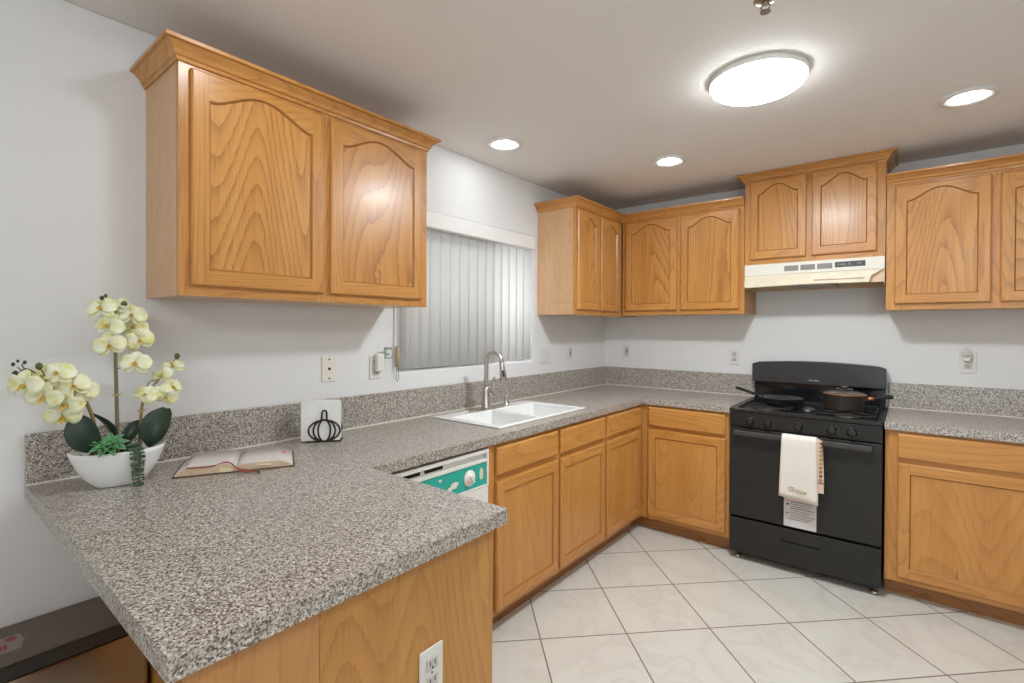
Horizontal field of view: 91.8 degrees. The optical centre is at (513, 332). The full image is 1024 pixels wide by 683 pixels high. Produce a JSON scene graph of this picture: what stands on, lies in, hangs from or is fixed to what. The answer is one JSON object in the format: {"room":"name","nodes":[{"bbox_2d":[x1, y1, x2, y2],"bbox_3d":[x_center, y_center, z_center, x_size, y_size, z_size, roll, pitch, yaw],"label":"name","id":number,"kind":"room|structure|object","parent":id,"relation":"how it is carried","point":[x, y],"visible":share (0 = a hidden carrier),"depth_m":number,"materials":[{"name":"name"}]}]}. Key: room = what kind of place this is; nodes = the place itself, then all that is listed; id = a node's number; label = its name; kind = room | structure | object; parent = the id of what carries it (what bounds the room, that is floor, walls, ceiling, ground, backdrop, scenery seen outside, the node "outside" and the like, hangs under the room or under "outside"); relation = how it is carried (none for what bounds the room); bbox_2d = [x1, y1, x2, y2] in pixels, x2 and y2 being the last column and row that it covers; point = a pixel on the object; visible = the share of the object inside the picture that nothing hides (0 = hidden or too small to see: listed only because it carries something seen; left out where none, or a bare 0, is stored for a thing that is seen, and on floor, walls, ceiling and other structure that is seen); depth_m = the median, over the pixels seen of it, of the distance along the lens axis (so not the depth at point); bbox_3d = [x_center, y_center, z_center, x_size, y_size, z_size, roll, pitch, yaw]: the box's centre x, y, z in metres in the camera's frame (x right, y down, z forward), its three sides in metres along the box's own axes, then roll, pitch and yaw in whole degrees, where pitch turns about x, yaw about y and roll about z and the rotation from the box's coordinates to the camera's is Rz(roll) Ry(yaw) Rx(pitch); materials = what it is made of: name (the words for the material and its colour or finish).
{"room":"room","nodes":[
{"label":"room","id":0,"kind":"room"},
{"bbox_2d":[0,0,604,627],"bbox_3d":[-1.167,0.166,1.966,0.150,2.405,6.320,1,1,39],"label":"wall","id":1,"kind":"structure","parent":0,"point":[73,111],"depth_m":1.62,"materials":[{"name":"paint"}]},
{"bbox_2d":[129,29,440,307],"bbox_3d":[-0.817,-0.503,1.988,0.359,0.774,1.087,1,1,39],"label":"upper cabinet","id":2,"kind":"object","parent":1,"relation":"attached to","point":[265,186],"visible":1,"depth_m":1.73,"materials":[{"name":"brown wood"}]},
{"bbox_2d":[322,356,335,381],"bbox_3d":[-0.835,0.166,2.251,0.009,0.115,0.070,1,1,39],"label":"cable plate","id":3,"kind":"object","parent":1,"relation":"attached to","point":[328,362],"visible":1,"depth_m":2.25,"materials":[{"name":"beige plastic"}]},
{"bbox_2d":[369,355,381,378],"bbox_3d":[-0.679,0.171,2.447,0.009,0.115,0.070,1,1,39],"label":"wall outlet","id":4,"kind":"object","parent":1,"relation":"attached to","point":[373,374],"visible":0.69,"depth_m":2.43,"materials":[{"name":"white plastic"}]},
{"bbox_2d":[373,360,378,373],"bbox_3d":[-0.677,0.172,2.445,0.002,0.068,0.034,1,1,39],"label":"socket","id":5,"kind":"object","parent":4,"relation":"attached to","point":[374,372],"depth_m":2.44,"materials":[{"name":"white plastic"}]},
{"bbox_2d":[375,347,391,371],"bbox_3d":[-0.643,0.134,2.460,0.028,0.117,0.089,1,1,39],"label":"night light","id":6,"kind":"object","parent":1,"relation":"attached to","point":[379,358],"visible":1,"depth_m":2.43,"materials":[{"name":"white plastic"}]},
{"bbox_2d":[25,366,754,484],"bbox_3d":[0.134,0.379,2.511,1.198,0.152,3.600,1,1,39],"label":"backsplash","id":7,"kind":"structure","parent":1,"relation":"attached to","point":[46,458],"depth_m":2.38,"materials":[{"name":"stone"}]},
{"bbox_2d":[397,360,520,369],"bbox_3d":[-0.327,-0.231,3.089,0.040,0.870,1.175,1,1,39],"label":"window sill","id":8,"kind":"structure","parent":1,"relation":"in","point":[517,360],"depth_m":3.02,"materials":[{"name":"white paint"}]},
{"bbox_2d":[395,211,534,381],"bbox_3d":[-0.253,-0.204,3.011,0.102,0.913,1.199,1,1,39],"label":"vertical blind","id":9,"kind":"object","parent":1,"relation":"attached to","point":[478,276],"visible":0.77,"depth_m":2.98,"materials":[{"name":"white plastic"}]},
{"bbox_2d":[540,347,549,363],"bbox_3d":[0.231,0.168,3.581,0.009,0.115,0.118,1,1,39],"label":"wall switch","id":10,"kind":"object","parent":1,"relation":"attached to","point":[544,352],"visible":1,"depth_m":3.58,"materials":[{"name":"white plastic"}]},
{"bbox_2d":[567,345,572,359],"bbox_3d":[0.440,0.160,3.841,0.010,0.115,0.070,1,1,39],"label":"wall outlet","id":11,"kind":"object","parent":1,"relation":"attached to","point":[569,347],"visible":1,"depth_m":3.83,"materials":[{"name":"white plastic"}]},
{"bbox_2d":[534,195,636,317],"bbox_3d":[0.608,-0.510,3.765,0.359,0.776,1.045,1,1,39],"label":"upper cabinet","id":12,"kind":"object","parent":1,"relation":"attached to","point":[580,251],"visible":1,"depth_m":3.44,"materials":[{"name":"brown wood"}]},
{"bbox_2d":[64,0,1023,209],"bbox_3d":[0.458,-1.060,0.660,4.600,0.080,6.320,1,1,39],"label":"ceiling","id":13,"kind":"structure","parent":0,"point":[594,92],"depth_m":1.96,"materials":[{"name":"paint"}]},
{"bbox_2d":[486,136,522,150],"bbox_3d":[-0.048,-1.027,2.729,0.204,0.020,0.204,1,1,39],"label":"recessed light","id":14,"kind":"object","parent":13,"relation":"in","point":[503,143],"visible":1,"depth_m":2.71,"materials":[{"name":"white paint"}]},
{"bbox_2d":[652,155,686,166],"bbox_3d":[0.941,-1.024,2.996,0.204,0.020,0.204,1,1,39],"label":"recessed light","id":15,"kind":"object","parent":13,"relation":"in","point":[669,160],"visible":1,"depth_m":2.97,"materials":[{"name":"white paint"}]},
{"bbox_2d":[709,52,808,105],"bbox_3d":[0.980,-0.993,1.995,0.360,0.068,0.360,1,1,39],"label":"ceiling lamp","id":16,"kind":"object","parent":13,"relation":"attached to","point":[767,77],"visible":1,"depth_m":1.91,"materials":[{"name":"white paint"}]},
{"bbox_2d":[753,0,775,14],"bbox_3d":[0.778,-1.006,1.531,0.068,0.038,0.068,1,1,39],"label":"sprinkler","id":17,"kind":"object","parent":13,"relation":"attached to","point":[758,3],"visible":1,"depth_m":1.53,"materials":[{"name":"metal"}]},
{"bbox_2d":[938,85,1000,107],"bbox_3d":[1.976,-1.014,2.154,0.204,0.020,0.204,1,1,39],"label":"recessed light","id":18,"kind":"object","parent":13,"relation":"in","point":[972,95],"visible":1,"depth_m":2.13,"materials":[{"name":"white paint"}]},
{"bbox_2d":[492,524,1023,682],"bbox_3d":[0.447,1.425,0.677,4.600,0.080,6.320,1,1,39],"label":"floor","id":19,"kind":"structure","parent":0,"point":[650,605],"depth_m":2.30,"materials":[{"name":"tile"}]},
{"bbox_2d":[0,596,147,682],"bbox_3d":[-1.405,1.115,1.358,0.242,0.513,0.628,1,1,39],"label":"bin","id":20,"kind":"object","parent":19,"relation":"on","point":[82,642],"visible":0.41,"depth_m":1.42,"materials":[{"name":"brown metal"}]},
{"bbox_2d":[0,636,16,650],"bbox_3d":[-1.432,0.859,1.324,0.069,0.001,0.158,1,1,39],"label":"print","id":21,"kind":"object","parent":20,"relation":"on","point":[8,643],"depth_m":1.37},
{"bbox_2d":[148,530,492,682],"bbox_3d":[-0.746,0.937,1.417,1.198,0.876,0.715,1,1,39],"label":"base cabinet","id":22,"kind":"object","parent":19,"relation":"on","point":[379,634],"visible":0.2,"depth_m":1.07,"materials":[{"name":"brown wood"}]},
{"bbox_2d":[419,640,442,682],"bbox_3d":[-0.189,0.785,1.147,0.009,0.115,0.070,1,1,39],"label":"wall outlet","id":23,"kind":"object","parent":22,"relation":"attached to","point":[431,659],"visible":1,"depth_m":1.14,"materials":[{"name":"white plastic"}]},
{"bbox_2d":[427,654,437,682],"bbox_3d":[-0.187,0.785,1.145,0.002,0.068,0.034,1,1,39],"label":"socket","id":24,"kind":"object","parent":23,"relation":"attached to","point":[432,659],"depth_m":1.14,"materials":[{"name":"white plastic"}]},
{"bbox_2d":[390,448,488,502],"bbox_3d":[-0.524,0.940,2.122,0.612,0.862,0.606,1,1,39],"label":"dishwasher","id":25,"kind":"object","parent":19,"relation":"on","point":[466,474],"visible":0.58,"depth_m":2.04,"materials":[{"name":"white plastic"}]},
{"bbox_2d":[484,415,604,624],"bbox_3d":[-0.011,0.930,2.789,0.625,0.876,1.055,1,1,39],"label":"base cabinet","id":26,"kind":"object","parent":19,"relation":"on","point":[550,483],"visible":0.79,"depth_m":2.52,"materials":[{"name":"brown wood"}]},
{"bbox_2d":[593,405,641,553],"bbox_3d":[0.679,0.927,3.638,0.610,0.876,1.127,1,1,39],"label":"base cabinet","id":27,"kind":"object","parent":19,"relation":"on","point":[622,440],"visible":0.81,"depth_m":3.18,"materials":[{"name":"brown wood"}]},
{"bbox_2d":[25,366,754,682],"bbox_3d":[0.150,0.400,2.499,1.237,0.192,3.600,1,1,39],"label":"countertop","id":28,"kind":"structure","parent":27,"relation":"on","point":[198,571],"depth_m":1.31,"materials":[{"name":"stone"}]},
{"bbox_2d":[7,294,184,487],"bbox_3d":[-1.199,0.173,1.462,0.141,0.569,0.411,1,1,39],"label":"orchid arrangement","id":29,"kind":"object","parent":28,"relation":"on","point":[101,461],"visible":1,"depth_m":1.46,"materials":[{"name":"yellow plant"}]},
{"bbox_2d":[67,441,165,487],"bbox_3d":[-1.189,0.402,1.494,0.122,0.111,0.232,1,1,39],"label":"bowl","id":30,"kind":"object","parent":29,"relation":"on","point":[131,463],"depth_m":1.45,"materials":[{"name":"white ceramic"}]},
{"bbox_2d":[171,447,294,478],"bbox_3d":[-0.942,0.439,1.699,0.352,0.035,0.262,0,0,-25],"label":"open book","id":31,"kind":"object","parent":28,"relation":"on","point":[252,460],"visible":1,"depth_m":1.66,"materials":[{"name":"white paper"}]},
{"bbox_2d":[306,410,342,442],"bbox_3d":[-0.789,0.388,2.078,0.135,0.134,0.064,0,0,-11],"label":"napkin holder","id":32,"kind":"object","parent":28,"relation":"on","point":[331,439],"visible":0.6,"depth_m":2.05,"materials":[{"name":"black metal"}]},
{"bbox_2d":[301,399,340,440],"bbox_3d":[-0.802,0.367,2.075,0.153,0.162,0.049,0,0,-11],"label":"napkin stack","id":33,"kind":"object","parent":32,"relation":"in","point":[311,410],"visible":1,"depth_m":2.05,"materials":[{"name":"white paper"}]},
{"bbox_2d":[469,350,506,411],"bbox_3d":[-0.114,0.273,2.821,0.152,0.337,0.280,1,1,39],"label":"kitchen faucet","id":34,"kind":"object","parent":28,"relation":"on","point":[486,393],"visible":1,"depth_m":2.83,"materials":[{"name":"silver metal"}]},
{"bbox_2d":[434,400,584,428],"bbox_3d":[0.003,0.538,2.775,0.454,0.189,0.787,1,1,39],"label":"sink","id":35,"kind":"object","parent":28,"relation":"in","point":[524,411],"visible":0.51,"depth_m":2.77,"materials":[{"name":"white ceramic"}]},
{"bbox_2d":[503,395,509,405],"bbox_3d":[-0.043,0.410,2.995,0.040,0.062,0.040,1,1,39],"label":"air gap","id":36,"kind":"object","parent":35,"relation":"on","point":[506,397],"visible":0.99,"depth_m":2.98,"materials":[{"name":"silver metal"}]},
{"bbox_2d":[636,404,731,549],"bbox_3d":[1.267,0.931,3.498,0.648,0.876,0.610,1,1,39],"label":"base cabinet","id":37,"kind":"object","parent":19,"relation":"on","point":[685,453],"visible":0.85,"depth_m":3.23,"materials":[{"name":"brown wood"}]},
{"bbox_2d":[729,361,887,594],"bbox_3d":[1.789,0.784,3.019,0.756,1.181,0.684,1,1,39],"label":"gas range","id":38,"kind":"object","parent":19,"relation":"on","point":[842,537],"visible":0.91,"depth_m":2.83,"materials":[{"name":"black metal"}]},
{"bbox_2d":[735,386,803,405],"bbox_3d":[1.593,0.405,3.132,0.423,0.078,0.256,1,1,39],"label":"skillet","id":39,"kind":"object","parent":38,"relation":"on","point":[779,400],"visible":1,"depth_m":3.09,"materials":[{"name":"black metal"}]},
{"bbox_2d":[779,433,817,505],"bbox_3d":[1.586,0.756,2.755,0.192,0.370,0.062,1,1,39],"label":"kitchen towel","id":40,"kind":"object","parent":38,"relation":"hanging from","point":[798,477],"visible":0.99,"depth_m":2.73,"materials":[{"name":"white fabric"}]},
{"bbox_2d":[729,397,887,425],"bbox_3d":[1.803,0.471,3.030,0.752,0.020,0.628,1,1,39],"label":"cooktop","id":41,"kind":"object","parent":38,"relation":"in","point":[810,410],"depth_m":2.88,"materials":[{"name":"black metal"}]},
{"bbox_2d":[818,439,823,493],"bbox_3d":[1.646,0.726,2.709,0.095,0.289,0.039,1,1,39],"label":"kitchen towel","id":42,"kind":"object","parent":38,"relation":"hanging from","point":[820,447],"visible":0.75,"depth_m":2.68,"materials":[{"name":"brown fabric"}]},
{"bbox_2d":[823,386,893,411],"bbox_3d":[1.968,0.379,2.844,0.333,0.137,0.216,1,1,39],"label":"saucepan","id":43,"kind":"object","parent":38,"relation":"on","point":[843,399],"visible":1,"depth_m":2.81,"materials":[{"name":"metal"}]},
{"bbox_2d":[884,429,1023,625],"bbox_3d":[2.531,0.944,2.485,1.057,0.876,0.610,1,1,39],"label":"base cabinet","id":44,"kind":"object","parent":19,"relation":"on","point":[954,521],"visible":0.93,"depth_m":2.41,"materials":[{"name":"brown wood"}]},
{"bbox_2d":[884,382,1023,443],"bbox_3d":[2.536,0.410,2.487,1.060,0.192,0.633,1,1,39],"label":"countertop","id":45,"kind":"structure","parent":44,"relation":"on","point":[996,414],"depth_m":2.74,"materials":[{"name":"stone"}]},
{"bbox_2d":[605,144,1023,411],"bbox_3d":[2.508,0.175,2.994,4.300,2.405,0.120,1,1,39],"label":"wall","id":46,"kind":"structure","parent":0,"point":[853,325],"depth_m":3.23,"materials":[{"name":"paint"}]},
{"bbox_2d":[623,344,630,357],"bbox_3d":[0.951,0.160,4.157,0.070,0.115,0.010,1,1,39],"label":"wall outlet","id":47,"kind":"object","parent":46,"relation":"attached to","point":[626,347],"visible":1,"depth_m":4.15,"materials":[{"name":"white plastic"}]},
{"bbox_2d":[625,347,628,354],"bbox_3d":[0.950,0.160,4.156,0.034,0.068,0.002,1,1,39],"label":"socket","id":48,"kind":"object","parent":47,"relation":"attached to","point":[626,348],"depth_m":4.15,"materials":[{"name":"white plastic"}]},
{"bbox_2d":[622,196,755,315],"bbox_3d":[1.273,-0.512,3.673,0.885,0.771,0.357,1,1,39],"label":"upper cabinet","id":49,"kind":"object","parent":46,"relation":"attached to","point":[689,259],"visible":0.96,"depth_m":3.52,"materials":[{"name":"brown wood"}]},
{"bbox_2d":[729,349,739,364],"bbox_3d":[1.615,0.179,3.626,0.070,0.115,0.009,1,1,39],"label":"wall outlet","id":50,"kind":"object","parent":46,"relation":"attached to","point":[734,354],"visible":1,"depth_m":3.62,"materials":[{"name":"white plastic"}]},
{"bbox_2d":[732,352,736,360],"bbox_3d":[1.613,0.179,3.624,0.034,0.068,0.002,1,1,39],"label":"socket","id":51,"kind":"object","parent":50,"relation":"attached to","point":[734,354],"depth_m":3.62,"materials":[{"name":"white plastic"}]},
{"bbox_2d":[744,256,885,291],"bbox_3d":[1.909,-0.359,3.160,0.742,0.156,0.362,1,1,39],"label":"range hood","id":52,"kind":"object","parent":46,"relation":"attached to","point":[861,272],"visible":0.96,"depth_m":3.05,"materials":[{"name":"metal"}]},
{"bbox_2d":[784,263,831,270],"bbox_3d":[1.807,-0.399,3.047,0.256,0.033,0.001,1,1,39],"label":"vent grille","id":53,"kind":"object","parent":52,"relation":"attached to","point":[787,266],"depth_m":3.05,"materials":[{"name":"beige metal"}]},
{"bbox_2d":[736,147,898,265],"bbox_3d":[1.911,-0.734,3.160,0.846,0.590,0.363,1,1,39],"label":"upper cabinet","id":54,"kind":"object","parent":46,"relation":"attached to","point":[836,208],"visible":0.96,"depth_m":3.01,"materials":[{"name":"brown wood"}]},
{"bbox_2d":[886,153,1023,310],"bbox_3d":[2.556,-0.504,2.645,0.900,0.761,0.357,1,1,39],"label":"upper cabinet","id":55,"kind":"object","parent":46,"relation":"attached to","point":[955,232],"visible":1,"depth_m":2.63,"materials":[{"name":"brown wood"}]},
{"bbox_2d":[889,382,1023,416],"bbox_3d":[2.728,0.389,2.727,1.060,0.152,0.019,1,1,39],"label":"backsplash","id":56,"kind":"structure","parent":46,"relation":"attached to","point":[977,400],"depth_m":2.85,"materials":[{"name":"stone"}]},
{"bbox_2d":[960,353,975,372],"bbox_3d":[2.599,0.176,2.837,0.070,0.115,0.009,1,1,39],"label":"wall outlet","id":57,"kind":"object","parent":46,"relation":"attached to","point":[965,366],"visible":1,"depth_m":2.83,"materials":[{"name":"white plastic"}]},
{"bbox_2d":[962,348,971,360],"bbox_3d":[2.580,0.128,2.823,0.042,0.074,0.042,1,1,39],"label":"night light","id":58,"kind":"object","parent":57,"relation":"attached to","point":[966,353],"visible":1,"depth_m":2.81,"materials":[{"name":"white plastic"}]},
{"bbox_2d":[964,357,971,368],"bbox_3d":[2.598,0.176,2.835,0.034,0.068,0.002,1,1,39],"label":"socket","id":59,"kind":"object","parent":57,"relation":"attached to","point":[967,364],"depth_m":2.83,"materials":[{"name":"white plastic"}]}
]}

